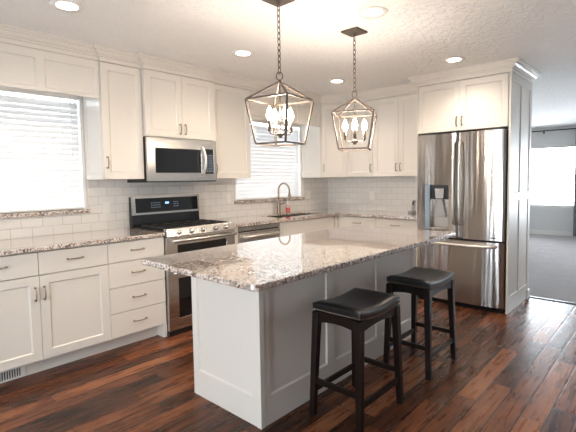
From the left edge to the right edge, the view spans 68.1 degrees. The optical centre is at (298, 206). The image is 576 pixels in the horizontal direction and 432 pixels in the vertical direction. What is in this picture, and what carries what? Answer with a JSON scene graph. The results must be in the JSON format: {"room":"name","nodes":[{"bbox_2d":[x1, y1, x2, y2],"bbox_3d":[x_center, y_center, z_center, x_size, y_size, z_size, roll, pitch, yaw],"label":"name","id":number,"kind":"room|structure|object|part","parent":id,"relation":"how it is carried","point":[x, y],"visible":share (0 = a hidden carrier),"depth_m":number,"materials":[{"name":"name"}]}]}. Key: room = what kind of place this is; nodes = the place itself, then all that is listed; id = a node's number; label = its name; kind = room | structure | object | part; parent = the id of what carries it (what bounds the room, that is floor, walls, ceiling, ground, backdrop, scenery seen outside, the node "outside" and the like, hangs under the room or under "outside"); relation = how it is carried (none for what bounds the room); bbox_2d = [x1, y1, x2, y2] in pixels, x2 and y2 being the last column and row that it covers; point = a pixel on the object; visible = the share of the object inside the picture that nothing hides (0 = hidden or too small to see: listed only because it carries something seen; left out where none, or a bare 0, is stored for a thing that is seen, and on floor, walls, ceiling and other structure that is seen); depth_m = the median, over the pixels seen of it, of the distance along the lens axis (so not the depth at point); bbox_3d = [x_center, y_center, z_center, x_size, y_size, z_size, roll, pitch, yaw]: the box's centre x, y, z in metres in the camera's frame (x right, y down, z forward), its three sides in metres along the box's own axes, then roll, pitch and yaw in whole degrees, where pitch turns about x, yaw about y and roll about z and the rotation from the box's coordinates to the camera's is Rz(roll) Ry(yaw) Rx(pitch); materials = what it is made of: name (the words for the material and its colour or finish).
{"room":"kitchen","nodes":[
{"label":"kitchen","id":0,"kind":"room"},
{"bbox_2d":[20,96,327,227],"bbox_3d":[0.054,-0.258,6.070,0.150,2.450,13.300,2,5,42],"label":"wall","id":1,"kind":"structure","parent":0,"point":[82,96],"depth_m":3.78,"materials":[{"name":"paint"}]},
{"bbox_2d":[0,96,89,218],"bbox_3d":[-2.341,-0.436,3.304,0.148,1.058,1.315,2,5,42],"label":"window","id":2,"kind":"structure","parent":1,"relation":"in","point":[79,102],"depth_m":3.73,"materials":[{"name":"white plastic"}]},
{"bbox_2d":[0,86,82,213],"bbox_3d":[-2.339,-0.441,3.292,0.065,0.997,1.250,2,5,42],"label":"window blind","id":3,"kind":"object","parent":2,"relation":"attached to","point":[40,166],"visible":0.94,"depth_m":3.52,"materials":[{"name":"white plastic"}]},
{"bbox_3d":[-2.335,0.048,3.325,0.040,0.017,1.250,2,5,42],"label":"rail","id":4,"kind":"part","parent":3,"relation":"part of","materials":[{"name":"white plastic"}]},
{"bbox_3d":[-2.342,-0.425,3.296,0.055,0.930,0.952,2,5,42],"label":"ladder cord","id":5,"kind":"part","parent":3,"relation":"part of","materials":[{"name":"white fabric"}]},
{"bbox_3d":[-2.318,0.075,3.322,0.105,0.034,1.315,2,5,42],"label":"sill","id":6,"kind":"part","parent":2,"relation":"part of","materials":[{"name":"stone"}]},
{"bbox_2d":[0,42,98,97],"bbox_3d":[-2.199,-1.010,3.129,0.327,0.300,1.307,2,5,42],"label":"window valance","id":7,"kind":"object","parent":1,"relation":"attached to","point":[21,67],"visible":1,"depth_m":3.23,"materials":[{"name":"white wood"}]},
{"bbox_2d":[83,61,143,179],"bbox_3d":[-1.620,-0.723,3.760,0.378,0.969,0.364,2,5,42],"label":"upper cabinet","id":8,"kind":"object","parent":1,"relation":"attached to","point":[113,128],"visible":0.94,"depth_m":3.65,"materials":[{"name":"white wood"}]},
{"bbox_3d":[-1.760,-0.714,3.645,0.322,0.969,0.006,2,5,42],"label":"panel","id":9,"kind":"part","parent":8,"relation":"part of","materials":[{"name":"white wood"}]},
{"bbox_2d":[0,178,327,239],"bbox_3d":[-1.215,-0.060,4.525,0.010,0.457,4.988,2,5,42],"label":"tile backsplash","id":10,"kind":"structure","parent":1,"relation":"attached to","point":[212,195],"depth_m":4.06,"materials":[{"name":"white tile"}]},
{"bbox_2d":[102,201,110,213],"bbox_3d":[-1.755,0.015,3.906,0.008,0.116,0.072,2,5,42],"label":"wall outlet","id":11,"kind":"object","parent":10,"relation":"attached to","point":[106,205],"visible":1,"depth_m":3.90,"materials":[{"name":"white plastic"}]},
{"bbox_2d":[226,193,230,202],"bbox_3d":[-0.810,-0.096,4.968,0.008,0.116,0.072,2,5,42],"label":"wall outlet","id":12,"kind":"object","parent":10,"relation":"attached to","point":[228,195],"visible":1,"depth_m":4.96,"materials":[{"name":"white plastic"}]},
{"bbox_2d":[140,69,214,140],"bbox_3d":[-1.231,-0.945,4.156,0.416,0.586,0.758,2,5,42],"label":"upper cabinet","id":13,"kind":"object","parent":1,"relation":"attached to","point":[173,106],"visible":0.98,"depth_m":4.00,"materials":[{"name":"white wood"}]},
{"bbox_3d":[-1.233,-0.928,3.905,0.019,0.581,0.376,2,5,42],"label":"door","id":14,"kind":"part","parent":13,"relation":"part of","materials":[{"name":"white wood"}]},
{"bbox_2d":[127,136,216,182],"bbox_3d":[-1.204,-0.442,4.169,0.460,0.409,0.757,2,5,42],"label":"microwave","id":15,"kind":"object","parent":13,"relation":"attached to","point":[165,159],"visible":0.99,"depth_m":4.01,"materials":[{"name":"silver metal"}]},
{"bbox_3d":[-0.924,-0.448,4.194,0.074,0.290,0.032,1,4,31],"label":"handle","id":16,"kind":"part","parent":15,"relation":"part of","materials":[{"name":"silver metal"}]},
{"bbox_3d":[-0.891,-0.449,4.281,0.002,0.242,0.102,2,5,42],"label":"control panel","id":17,"kind":"part","parent":15,"relation":"part of","materials":[{"name":"black glass"}]},
{"bbox_3d":[-0.982,-0.950,4.188,0.019,0.581,0.376,2,5,42],"label":"door","id":18,"kind":"part","parent":13,"relation":"part of","materials":[{"name":"white wood"}]},
{"bbox_2d":[214,84,250,178],"bbox_3d":[-0.818,-0.791,4.660,0.376,0.969,0.517,2,5,42],"label":"upper cabinet","id":19,"kind":"object","parent":1,"relation":"attached to","point":[232,123],"visible":0.53,"depth_m":4.56,"materials":[{"name":"white wood"}]},
{"bbox_2d":[234,125,304,203],"bbox_3d":[-0.385,-0.597,5.503,0.148,1.069,1.250,2,5,42],"label":"window","id":20,"kind":"structure","parent":1,"relation":"in","point":[293,128],"depth_m":5.87,"materials":[{"name":"white plastic"}]},
{"bbox_2d":[236,118,299,200],"bbox_3d":[-0.376,-0.602,5.499,0.065,1.008,1.165,2,5,42],"label":"window blind","id":21,"kind":"object","parent":20,"relation":"attached to","point":[271,166],"visible":0.64,"depth_m":5.52,"materials":[{"name":"white plastic"}]},
{"bbox_3d":[-0.372,-0.108,5.532,0.040,0.017,1.165,2,5,42],"label":"rail","id":22,"kind":"part","parent":21,"relation":"part of","materials":[{"name":"white plastic"}]},
{"bbox_3d":[-0.380,-0.586,5.503,0.055,0.941,0.888,2,5,42],"label":"ladder cord","id":23,"kind":"part","parent":21,"relation":"part of","materials":[{"name":"white fabric"}]},
{"bbox_3d":[-0.362,-0.080,5.522,0.105,0.034,1.250,2,5,42],"label":"sill","id":24,"kind":"part","parent":20,"relation":"part of","materials":[{"name":"stone"}]},
{"bbox_2d":[249,90,319,126],"bbox_3d":[-0.248,-1.175,5.309,0.344,0.300,1.247,2,5,42],"label":"window valance","id":25,"kind":"object","parent":1,"relation":"attached to","point":[301,111],"visible":0.74,"depth_m":5.22,"materials":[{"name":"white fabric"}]},
{"bbox_2d":[301,104,346,177],"bbox_3d":[0.460,-0.889,5.932,0.595,0.969,0.592,2,5,42],"label":"upper cabinet","id":26,"kind":"object","parent":1,"relation":"attached to","point":[321,157],"visible":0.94,"depth_m":5.71,"materials":[{"name":"white wood"}]},
{"bbox_3d":[0.172,-0.877,5.801,0.335,0.969,0.006,2,5,42],"label":"panel","id":27,"kind":"part","parent":26,"relation":"part of","materials":[{"name":"white wood"}]},
{"bbox_3d":[0.478,-0.874,5.690,0.324,0.964,0.012,-1,4,-2],"label":"door","id":28,"kind":"part","parent":26,"relation":"part of","materials":[{"name":"white wood"}]},
{"bbox_2d":[0,297,575,431],"bbox_3d":[0.811,1.294,1.606,7.000,0.100,7.170,2,5,42],"label":"floor","id":29,"kind":"structure","parent":0,"point":[514,371],"depth_m":2.75,"materials":[{"name":"brown wood"}]},
{"bbox_2d":[0,243,110,383],"bbox_3d":[-2.014,0.740,3.169,0.662,0.882,0.964,2,5,42],"label":"base cabinet","id":30,"kind":"object","parent":29,"relation":"on","point":[55,304],"visible":0.99,"depth_m":3.04,"materials":[{"name":"white wood"}]},
{"bbox_2d":[0,365,25,382],"bbox_3d":[-1.991,1.153,2.902,0.008,0.084,0.240,2,5,42],"label":"vent","id":31,"kind":"object","parent":30,"relation":"attached to","point":[17,372],"visible":0.81,"depth_m":2.93,"materials":[{"name":"white plastic"}]},
{"bbox_3d":[-1.964,0.411,2.776,0.019,0.158,0.478,2,5,42],"label":"drawer","id":32,"kind":"part","parent":30,"relation":"part of","materials":[{"name":"white wood"}]},
{"bbox_3d":[-1.958,0.791,2.800,0.019,0.593,0.478,2,5,42],"label":"door","id":33,"kind":"part","parent":30,"relation":"part of","materials":[{"name":"white wood"}]},
{"bbox_3d":[-1.644,0.383,3.135,0.019,0.158,0.479,2,5,42],"label":"drawer","id":34,"kind":"part","parent":30,"relation":"part of","materials":[{"name":"white wood"}]},
{"bbox_3d":[-1.639,0.764,3.159,0.019,0.593,0.479,2,5,42],"label":"door","id":35,"kind":"part","parent":30,"relation":"part of","materials":[{"name":"white wood"}]},
{"bbox_2d":[0,228,164,255],"bbox_3d":[-2.004,0.282,3.165,0.654,0.030,1.874,2,5,42],"label":"countertop","id":36,"kind":"structure","parent":30,"relation":"on","point":[49,242],"depth_m":3.29,"materials":[{"name":"stone"}]},
{"bbox_2d":[106,236,166,350],"bbox_3d":[-1.533,0.699,3.710,0.662,0.882,0.488,2,5,42],"label":"base cabinet","id":37,"kind":"object","parent":29,"relation":"on","point":[137,294],"visible":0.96,"depth_m":3.50,"materials":[{"name":"white wood"}]},
{"bbox_3d":[-1.322,0.355,3.497,0.019,0.156,0.485,2,5,42],"label":"drawer","id":38,"kind":"part","parent":37,"relation":"part of","materials":[{"name":"white wood"}]},
{"bbox_3d":[-1.320,0.536,3.508,0.019,0.197,0.485,2,5,42],"label":"drawer","id":39,"kind":"part","parent":37,"relation":"part of","materials":[{"name":"white wood"}]},
{"bbox_3d":[-1.317,0.739,3.521,0.019,0.199,0.485,2,5,42],"label":"drawer","id":40,"kind":"part","parent":37,"relation":"part of","materials":[{"name":"white wood"}]},
{"bbox_3d":[-1.314,0.938,3.534,0.019,0.190,0.485,2,5,42],"label":"drawer","id":41,"kind":"part","parent":37,"relation":"part of","materials":[{"name":"white wood"}]},
{"bbox_2d":[129,194,236,336],"bbox_3d":[-1.086,0.501,4.135,0.718,1.212,0.757,2,5,42],"label":"range","id":42,"kind":"object","parent":29,"relation":"on","point":[177,216],"visible":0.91,"depth_m":3.97,"materials":[{"name":"silver metal"}]},
{"bbox_3d":[-1.323,-0.024,4.306,0.034,0.180,0.757,2,5,42],"label":"backguard frame","id":43,"kind":"part","parent":42,"relation":"part of","materials":[{"name":"silver metal"}]},
{"bbox_3d":[-1.316,-0.023,4.310,0.015,0.138,0.702,2,5,42],"label":"display glass","id":44,"kind":"part","parent":42,"relation":"part of","materials":[{"name":"black glass"}]},
{"bbox_3d":[-0.885,0.793,3.978,0.044,0.555,0.749,2,5,42],"label":"oven door","id":45,"kind":"part","parent":42,"relation":"part of","materials":[{"name":"silver metal"}]},
{"bbox_3d":[-0.900,1.094,4.014,0.095,0.040,0.757,2,5,42],"label":"kick plate","id":46,"kind":"part","parent":42,"relation":"part of","materials":[{"name":"black metal"}]},
{"bbox_3d":[-0.890,0.379,3.952,0.044,0.263,0.749,2,5,42],"label":"oven door","id":47,"kind":"part","parent":42,"relation":"part of","materials":[{"name":"silver metal"}]},
{"bbox_3d":[-0.886,0.210,3.935,0.064,0.070,0.757,2,5,42],"label":"control panel","id":48,"kind":"part","parent":42,"relation":"part of","materials":[{"name":"silver metal"}]},
{"bbox_3d":[-0.848,0.283,3.907,0.072,0.027,0.698,2,5,42],"label":"handle","id":49,"kind":"part","parent":42,"relation":"part of","materials":[{"name":"silver metal"}]},
{"bbox_2d":[235,227,237,243],"bbox_3d":[-0.851,0.640,4.496,0.620,0.882,0.062,2,5,42],"label":"base cabinet","id":50,"kind":"object","parent":29,"relation":"on","point":[236,229],"visible":0.04,"depth_m":4.28,"materials":[{"name":"white wood"}]},
{"bbox_2d":[238,222,281,242],"bbox_3d":[-0.595,0.625,4.717,0.668,0.878,0.600,2,5,42],"label":"dishwasher","id":51,"kind":"object","parent":29,"relation":"on","point":[271,230],"visible":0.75,"depth_m":4.48,"materials":[{"name":"silver metal"}]},
{"bbox_3d":[-0.374,0.299,4.495,0.063,0.023,0.520,2,5,42],"label":"handle","id":52,"kind":"part","parent":51,"relation":"part of","materials":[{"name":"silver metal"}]},
{"bbox_2d":[191,247,415,429],"bbox_3d":[0.172,0.710,3.176,0.626,0.883,1.841,2,5,42],"label":"kitchen island","id":53,"kind":"object","parent":29,"relation":"on","point":[252,349],"visible":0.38,"depth_m":2.54,"materials":[{"name":"white wood"}]},
{"bbox_3d":[-0.438,0.761,2.508,0.601,0.883,0.018,2,5,42],"label":"panel","id":54,"kind":"part","parent":53,"relation":"part of","materials":[{"name":"white wood"}]},
{"bbox_3d":[-0.206,0.770,2.307,0.036,0.883,0.036,2,5,42],"label":"corner post","id":55,"kind":"part","parent":53,"relation":"part of","materials":[{"name":"white wood"}]},
{"bbox_2d":[141,225,455,290],"bbox_3d":[0.185,0.268,2.917,0.970,0.030,2.190,2,5,42],"label":"island countertop","id":56,"kind":"structure","parent":53,"relation":"on","point":[259,265],"depth_m":2.48,"materials":[{"name":"stone"}]},
{"bbox_3d":[0.397,0.719,2.981,0.019,0.883,1.835,2,5,42],"label":"panel","id":57,"kind":"part","parent":53,"relation":"part of","materials":[{"name":"white wood"}]},
{"bbox_2d":[278,215,338,236],"bbox_3d":[-0.057,0.574,5.364,0.654,0.882,1.075,2,5,42],"label":"base cabinet","id":58,"kind":"object","parent":29,"relation":"on","point":[287,228],"visible":0.04,"depth_m":5.11,"materials":[{"name":"white wood"}]},
{"bbox_2d":[309,288,403,431],"bbox_3d":[0.346,0.860,2.493,0.355,0.665,0.467,2,5,42],"label":"bar stool","id":59,"kind":"object","parent":29,"relation":"on","point":[356,310],"visible":1,"depth_m":2.41,"materials":[{"name":"black leather"}]},
{"bbox_3d":[0.101,0.897,2.443,0.056,0.605,0.062,2,5,42],"label":"leg","id":60,"kind":"part","parent":59,"relation":"part of","materials":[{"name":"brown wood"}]},
{"bbox_3d":[0.369,0.874,2.745,0.056,0.605,0.062,2,5,42],"label":"leg","id":61,"kind":"part","parent":59,"relation":"part of","materials":[{"name":"brown wood"}]},
{"bbox_2d":[312,288,399,320],"bbox_3d":[0.342,0.564,2.474,0.325,0.072,0.425,2,5,42],"label":"seat cushion","id":62,"kind":"object","parent":59,"relation":"on","point":[357,304],"depth_m":2.39,"materials":[{"name":"black leather"}]},
{"bbox_3d":[0.342,0.582,2.475,0.331,0.027,0.431,2,5,42],"label":"nailhead trim","id":63,"kind":"part","parent":59,"relation":"part of","materials":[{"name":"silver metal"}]},
{"bbox_3d":[0.324,0.906,2.245,0.056,0.605,0.062,2,5,42],"label":"leg","id":64,"kind":"part","parent":59,"relation":"part of","materials":[{"name":"brown wood"}]},
{"bbox_3d":[0.592,0.884,2.547,0.056,0.605,0.062,2,5,42],"label":"leg","id":65,"kind":"part","parent":59,"relation":"part of","materials":[{"name":"brown wood"}]},
{"bbox_2d":[339,215,415,228],"bbox_3d":[1.125,0.556,5.404,1.090,0.882,0.662,2,5,42],"label":"base cabinet","id":66,"kind":"object","parent":29,"relation":"on","point":[344,221],"visible":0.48,"depth_m":5.14,"materials":[{"name":"white wood"}]},
{"bbox_2d":[201,208,415,226],"bbox_3d":[0.316,0.137,4.956,1.742,0.030,2.358,2,5,42],"label":"countertop","id":67,"kind":"structure","parent":66,"relation":"on","point":[252,220],"depth_m":5.14,"materials":[{"name":"stone"}]},
{"bbox_2d":[276,182,290,213],"bbox_3d":[-0.166,-0.105,5.452,0.239,0.401,0.118,2,5,42],"label":"faucet","id":68,"kind":"object","parent":67,"relation":"on","point":[279,203],"visible":1,"depth_m":5.47,"materials":[{"name":"silver metal"}]},
{"bbox_3d":[-0.182,-0.183,5.421,0.213,0.241,0.023,2,5,42],"label":"spout","id":69,"kind":"part","parent":68,"relation":"part of","materials":[{"name":"silver metal"}]},
{"bbox_2d":[286,201,289,212],"bbox_3d":[-0.134,0.006,5.561,0.062,0.165,0.062,2,5,42],"label":"soap bottle","id":70,"kind":"object","parent":67,"relation":"on","point":[287,205],"visible":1,"depth_m":5.54,"materials":[{"name":"red plastic"}]},
{"bbox_2d":[269,213,312,217],"bbox_3d":[-0.063,0.242,5.328,0.346,0.250,0.796,2,5,42],"label":"sink","id":71,"kind":"object","parent":67,"relation":"in","point":[298,214],"visible":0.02,"depth_m":5.55,"materials":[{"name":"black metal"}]},
{"bbox_2d":[408,200,415,212],"bbox_3d":[1.422,0.002,5.302,0.090,0.165,0.070,-3,4,-25],"label":"cordless phone","id":72,"kind":"object","parent":67,"relation":"on","point":[413,201],"visible":0.87,"depth_m":5.29,"materials":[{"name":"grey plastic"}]},
{"bbox_3d":[0.742,0.211,5.332,0.527,0.158,0.019,2,5,42],"label":"drawer","id":73,"kind":"part","parent":66,"relation":"part of","materials":[{"name":"white wood"}]},
{"bbox_3d":[1.138,0.229,4.981,0.527,0.158,0.019,2,5,42],"label":"drawer","id":74,"kind":"part","parent":66,"relation":"part of","materials":[{"name":"white wood"}]},
{"bbox_2d":[416,87,422,266],"bbox_3d":[1.538,-0.155,4.991,0.016,2.343,0.648,2,5,42],"label":"panel","id":75,"kind":"object","parent":29,"relation":"on","point":[417,134],"visible":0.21,"depth_m":4.73,"materials":[{"name":"white wood"}]},
{"bbox_2d":[383,267,456,380],"bbox_3d":[0.894,0.814,3.109,0.355,0.665,0.467,2,5,42],"label":"bar stool","id":76,"kind":"object","parent":29,"relation":"on","point":[423,282],"visible":0.99,"depth_m":3.03,"materials":[{"name":"black wood"}]},
{"bbox_3d":[0.649,0.850,3.059,0.056,0.605,0.062,2,5,42],"label":"leg","id":77,"kind":"part","parent":76,"relation":"part of","materials":[{"name":"brown wood"}]},
{"bbox_3d":[0.917,0.827,3.361,0.056,0.605,0.062,2,5,42],"label":"leg","id":78,"kind":"part","parent":76,"relation":"part of","materials":[{"name":"brown wood"}]},
{"bbox_2d":[386,267,453,288],"bbox_3d":[0.890,0.518,3.090,0.325,0.072,0.425,2,5,42],"label":"seat cushion","id":79,"kind":"object","parent":76,"relation":"on","point":[415,277],"depth_m":3.01,"materials":[{"name":"black leather"}]},
{"bbox_3d":[0.872,0.860,2.861,0.056,0.605,0.062,2,5,42],"label":"leg","id":80,"kind":"part","parent":76,"relation":"part of","materials":[{"name":"brown wood"}]},
{"bbox_3d":[1.140,0.837,3.163,0.056,0.605,0.062,2,5,42],"label":"leg","id":81,"kind":"part","parent":76,"relation":"part of","materials":[{"name":"brown wood"}]},
{"bbox_2d":[417,129,507,313],"bbox_3d":[1.850,0.130,4.647,0.912,1.808,0.764,2,5,42],"label":"refrigerator","id":82,"kind":"object","parent":29,"relation":"on","point":[462,177],"visible":0.86,"depth_m":4.34,"materials":[{"name":"metal"}]},
{"bbox_3d":[1.407,0.004,4.624,0.055,0.475,0.032,2,5,42],"label":"dispenser panel","id":83,"kind":"part","parent":82,"relation":"part of","materials":[{"name":"silver metal"}]},
{"bbox_3d":[1.487,-0.221,4.566,0.454,1.086,0.071,2,5,42],"label":"door","id":84,"kind":"part","parent":82,"relation":"part of","materials":[{"name":"silver metal"}]},
{"bbox_2d":[430,185,448,188],"bbox_3d":[1.510,-0.208,4.535,0.194,0.037,0.044,2,5,42],"label":"water dispenser","id":85,"kind":"object","parent":82,"relation":"attached to","point":[431,186],"depth_m":4.52,"materials":[{"name":"plastic"}]},
{"bbox_3d":[1.602,-0.237,4.396,0.025,0.881,0.072,2,5,42],"label":"handle","id":86,"kind":"part","parent":82,"relation":"part of","materials":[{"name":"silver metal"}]},
{"bbox_3d":[1.648,-0.235,4.354,0.025,0.881,0.072,2,5,42],"label":"handle","id":87,"kind":"part","parent":82,"relation":"part of","materials":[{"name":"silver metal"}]},
{"bbox_3d":[1.670,0.671,4.470,0.912,0.647,0.072,2,5,42],"label":"freezer drawer","id":88,"kind":"part","parent":82,"relation":"part of","materials":[{"name":"silver metal"}]},
{"bbox_3d":[1.627,0.393,4.408,0.796,0.025,0.082,2,5,42],"label":"handle","id":89,"kind":"part","parent":82,"relation":"part of","materials":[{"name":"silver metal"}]},
{"bbox_3d":[1.830,-0.207,4.262,0.454,1.086,0.071,2,5,42],"label":"door","id":90,"kind":"part","parent":82,"relation":"part of","materials":[{"name":"silver metal"}]},
{"bbox_2d":[505,72,531,313],"bbox_3d":[2.301,-0.129,4.413,0.032,2.343,0.796,2,5,42],"label":"end panel","id":91,"kind":"object","parent":29,"relation":"on","point":[520,90],"visible":1,"depth_m":4.37,"materials":[{"name":"white wood"}]},
{"bbox_2d":[530,296,575,303],"bbox_3d":[4.204,1.082,3.372,4.280,0.008,0.040,2,5,42],"label":"trim","id":92,"kind":"structure","parent":29,"relation":"on","point":[530,296],"depth_m":4.63,"materials":[{"name":"white wood"}]},
{"bbox_2d":[0,0,575,128],"bbox_3d":[2.711,-1.425,3.618,7.300,0.120,13.300,2,5,42],"label":"ceiling","id":93,"kind":"structure","parent":0,"point":[414,38],"depth_m":3.26,"materials":[{"name":"white paint"}]},
{"bbox_2d":[49,0,84,12],"bbox_3d":[-1.435,-1.242,2.649,0.196,0.008,0.196,2,5,42],"label":"recessed light","id":94,"kind":"object","parent":93,"relation":"in","point":[69,6],"visible":1,"depth_m":2.65,"materials":[{"name":"white plastic"}]},
{"bbox_2d":[232,50,253,56],"bbox_3d":[-0.477,-1.321,3.689,0.196,0.008,0.196,2,5,42],"label":"recessed light","id":95,"kind":"object","parent":93,"relation":"in","point":[239,53],"visible":1,"depth_m":3.68,"materials":[{"name":"beige"}]},
{"bbox_2d":[0,23,540,103],"bbox_3d":[0.036,-1.272,3.550,2.482,0.104,4.930,2,5,42],"label":"trim","id":96,"kind":"structure","parent":93,"relation":"attached to","point":[13,35],"depth_m":4.10,"materials":[{"name":"white wood"}]},
{"bbox_2d":[244,0,313,146],"bbox_3d":[-0.115,-0.822,2.616,0.312,0.880,0.311,1,4,32],"label":"pendant light","id":97,"kind":"object","parent":93,"relation":"hanging from","point":[286,114],"visible":1,"depth_m":2.61,"materials":[{"name":"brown metal"}]},
{"bbox_3d":[-0.174,-0.569,2.597,0.041,0.086,0.042,2,5,42],"label":"bulb","id":98,"kind":"part","parent":97,"relation":"part of","materials":[{"name":"beige glass"}]},
{"bbox_3d":[-0.147,-0.575,2.695,0.041,0.086,0.042,2,5,42],"label":"bulb","id":99,"kind":"part","parent":97,"relation":"part of","materials":[{"name":"beige glass"}]},
{"bbox_3d":[-0.117,-1.022,2.603,0.018,0.427,0.019,-1,4,-3],"label":"chain","id":100,"kind":"part","parent":97,"relation":"part of","materials":[{"name":"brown metal"}]},
{"bbox_3d":[-0.112,-0.598,2.630,0.010,0.302,0.010,2,5,42],"label":"stem","id":101,"kind":"part","parent":97,"relation":"part of","materials":[{"name":"brown metal"}]},
{"bbox_3d":[-0.076,-0.568,2.569,0.041,0.086,0.042,2,5,42],"label":"bulb","id":102,"kind":"part","parent":97,"relation":"part of","materials":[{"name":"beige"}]},
{"bbox_3d":[-0.049,-0.575,2.667,0.041,0.086,0.042,2,5,42],"label":"bulb","id":103,"kind":"part","parent":97,"relation":"part of","materials":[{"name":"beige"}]},
{"bbox_2d":[328,79,345,83],"bbox_3d":[0.437,-1.404,4.794,0.196,0.008,0.196,2,5,42],"label":"recessed light","id":104,"kind":"object","parent":93,"relation":"in","point":[334,81],"visible":1,"depth_m":4.79,"materials":[{"name":"beige"}]},
{"bbox_2d":[331,27,376,150],"bbox_3d":[0.424,-0.866,3.205,0.313,0.880,0.313,0,4,14],"label":"pendant light","id":105,"kind":"object","parent":93,"relation":"hanging from","point":[355,31],"visible":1,"depth_m":3.19,"materials":[{"name":"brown metal"}]},
{"bbox_3d":[0.356,-0.616,3.231,0.041,0.086,0.042,2,5,42],"label":"bulb","id":106,"kind":"part","parent":105,"relation":"part of","materials":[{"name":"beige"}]},
{"bbox_3d":[0.422,-1.066,3.193,0.018,0.427,0.019,-1,4,-3],"label":"chain","id":107,"kind":"part","parent":105,"relation":"part of","materials":[{"name":"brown metal"}]},
{"bbox_3d":[0.419,-0.612,3.150,0.041,0.086,0.042,2,5,42],"label":"bulb","id":108,"kind":"part","parent":105,"relation":"part of","materials":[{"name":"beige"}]},
{"bbox_3d":[0.499,-0.617,3.212,0.041,0.086,0.042,2,5,42],"label":"bulb","id":109,"kind":"part","parent":105,"relation":"part of","materials":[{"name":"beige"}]},
{"bbox_2d":[358,6,387,18],"bbox_3d":[0.495,-1.279,2.818,0.196,0.008,0.196,2,5,42],"label":"recessed light","id":110,"kind":"object","parent":93,"relation":"in","point":[372,12],"visible":1,"depth_m":2.81,"materials":[{"name":"beige"}]},
{"bbox_2d":[443,57,464,62],"bbox_3d":[1.456,-1.366,3.982,0.196,0.008,0.196,2,5,42],"label":"recessed light","id":111,"kind":"object","parent":93,"relation":"in","point":[451,59],"visible":1,"depth_m":3.97,"materials":[{"name":"beige"}]},
{"bbox_2d":[528,234,575,302],"bbox_3d":[5.125,0.925,6.455,7.000,0.104,5.830,2,5,42],"label":"floor","id":112,"kind":"structure","parent":0,"point":[552,258],"depth_m":6.30,"materials":[{"name":"grey carpet"}]},
{"bbox_2d":[529,125,575,231],"bbox_3d":[7.091,-0.514,8.605,7.000,2.450,0.150,2,5,42],"label":"wall","id":113,"kind":"structure","parent":0,"point":[541,218],"depth_m":9.67,"materials":[{"name":"grey paint"}]},
{"bbox_2d":[529,229,575,236],"bbox_3d":[7.053,0.661,8.618,7.000,0.096,0.015,2,5,42],"label":"baseboard","id":114,"kind":"structure","parent":113,"relation":"attached to","point":[545,232],"depth_m":9.73,"materials":[{"name":"white wood"}]},
{"bbox_2d":[530,145,574,207],"bbox_3d":[5.569,-0.690,9.970,1.700,1.390,0.040,2,5,42],"label":"window","id":115,"kind":"structure","parent":113,"relation":"in","point":[562,146],"depth_m":9.72,"materials":[{"name":"white plastic"}]},
{"bbox_2d":[531,128,575,133],"bbox_3d":[5.717,-1.680,9.562,3.400,0.073,0.112,2,5,42],"label":"curtain rod","id":116,"kind":"object","parent":113,"relation":"attached to","point":[543,131],"visible":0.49,"depth_m":9.54,"materials":[{"name":"metal"}]},
{"bbox_3d":[5.688,-1.701,9.529,3.400,0.026,0.026,2,5,42],"label":"rod","id":117,"kind":"part","parent":116,"relation":"part of","materials":[{"name":"plastic"}]},
{"bbox_2d":[573,142,575,235],"bbox_3d":[6.300,-0.496,9.078,0.710,2.335,0.052,2,5,42],"label":"curtain","id":118,"kind":"object","parent":116,"relation":"hanging from","point":[574,214],"visible":1,"depth_m":9.31,"materials":[{"name":"grey fabric"}]},
{"bbox_3d":[1.491,-0.244,5.551,2.688,2.450,0.130,2,5,42],"label":"wall partition","id":119,"kind":"structure","parent":0,"visible":0},
{"bbox_2d":[347,100,372,176],"bbox_3d":[0.904,-0.879,5.682,0.398,0.969,0.376,2,5,42],"label":"upper cabinet","id":120,"kind":"object","parent":119,"relation":"attached to","point":[359,163],"visible":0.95,"depth_m":5.58,"materials":[{"name":"white wood"}]},
{"bbox_2d":[328,176,415,211],"bbox_3d":[1.095,-0.173,5.814,1.730,0.457,0.010,2,5,42],"label":"tile backsplash","id":121,"kind":"structure","parent":119,"relation":"attached to","point":[390,193],"depth_m":5.86,"materials":[{"name":"white tile"}]},
{"bbox_2d":[369,191,373,199],"bbox_3d":[1.014,-0.148,5.875,0.072,0.116,0.008,2,5,42],"label":"wall outlet","id":122,"kind":"object","parent":121,"relation":"attached to","point":[371,193],"visible":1,"depth_m":5.87,"materials":[{"name":"white plastic"}]},
{"bbox_2d":[373,94,416,176],"bbox_3d":[1.332,-0.861,5.303,0.742,0.969,0.376,2,5,42],"label":"upper cabinet","id":123,"kind":"object","parent":119,"relation":"attached to","point":[394,138],"visible":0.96,"depth_m":5.22,"materials":[{"name":"white wood"}]},
{"bbox_3d":[1.094,-0.858,5.321,0.359,0.964,0.019,2,5,42],"label":"door","id":124,"kind":"part","parent":123,"relation":"part of","materials":[{"name":"white wood"}]},
{"bbox_3d":[1.371,-0.846,5.074,0.377,0.964,0.019,2,5,42],"label":"door","id":125,"kind":"part","parent":123,"relation":"part of","materials":[{"name":"white wood"}]},
{"bbox_2d":[418,73,509,134],"bbox_3d":[1.868,-1.055,4.608,0.922,0.508,0.682,2,5,42],"label":"upper cabinet","id":126,"kind":"object","parent":119,"relation":"attached to","point":[481,103],"visible":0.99,"depth_m":4.35,"materials":[{"name":"white wood"}]},
{"bbox_3d":[1.495,-1.045,4.540,0.452,0.503,0.019,2,5,42],"label":"door","id":127,"kind":"part","parent":126,"relation":"part of","materials":[{"name":"white wood"}]},
{"bbox_3d":[1.840,-1.030,4.235,0.464,0.503,0.019,2,5,42],"label":"door","id":128,"kind":"part","parent":126,"relation":"part of","materials":[{"name":"white wood"}]}
]}

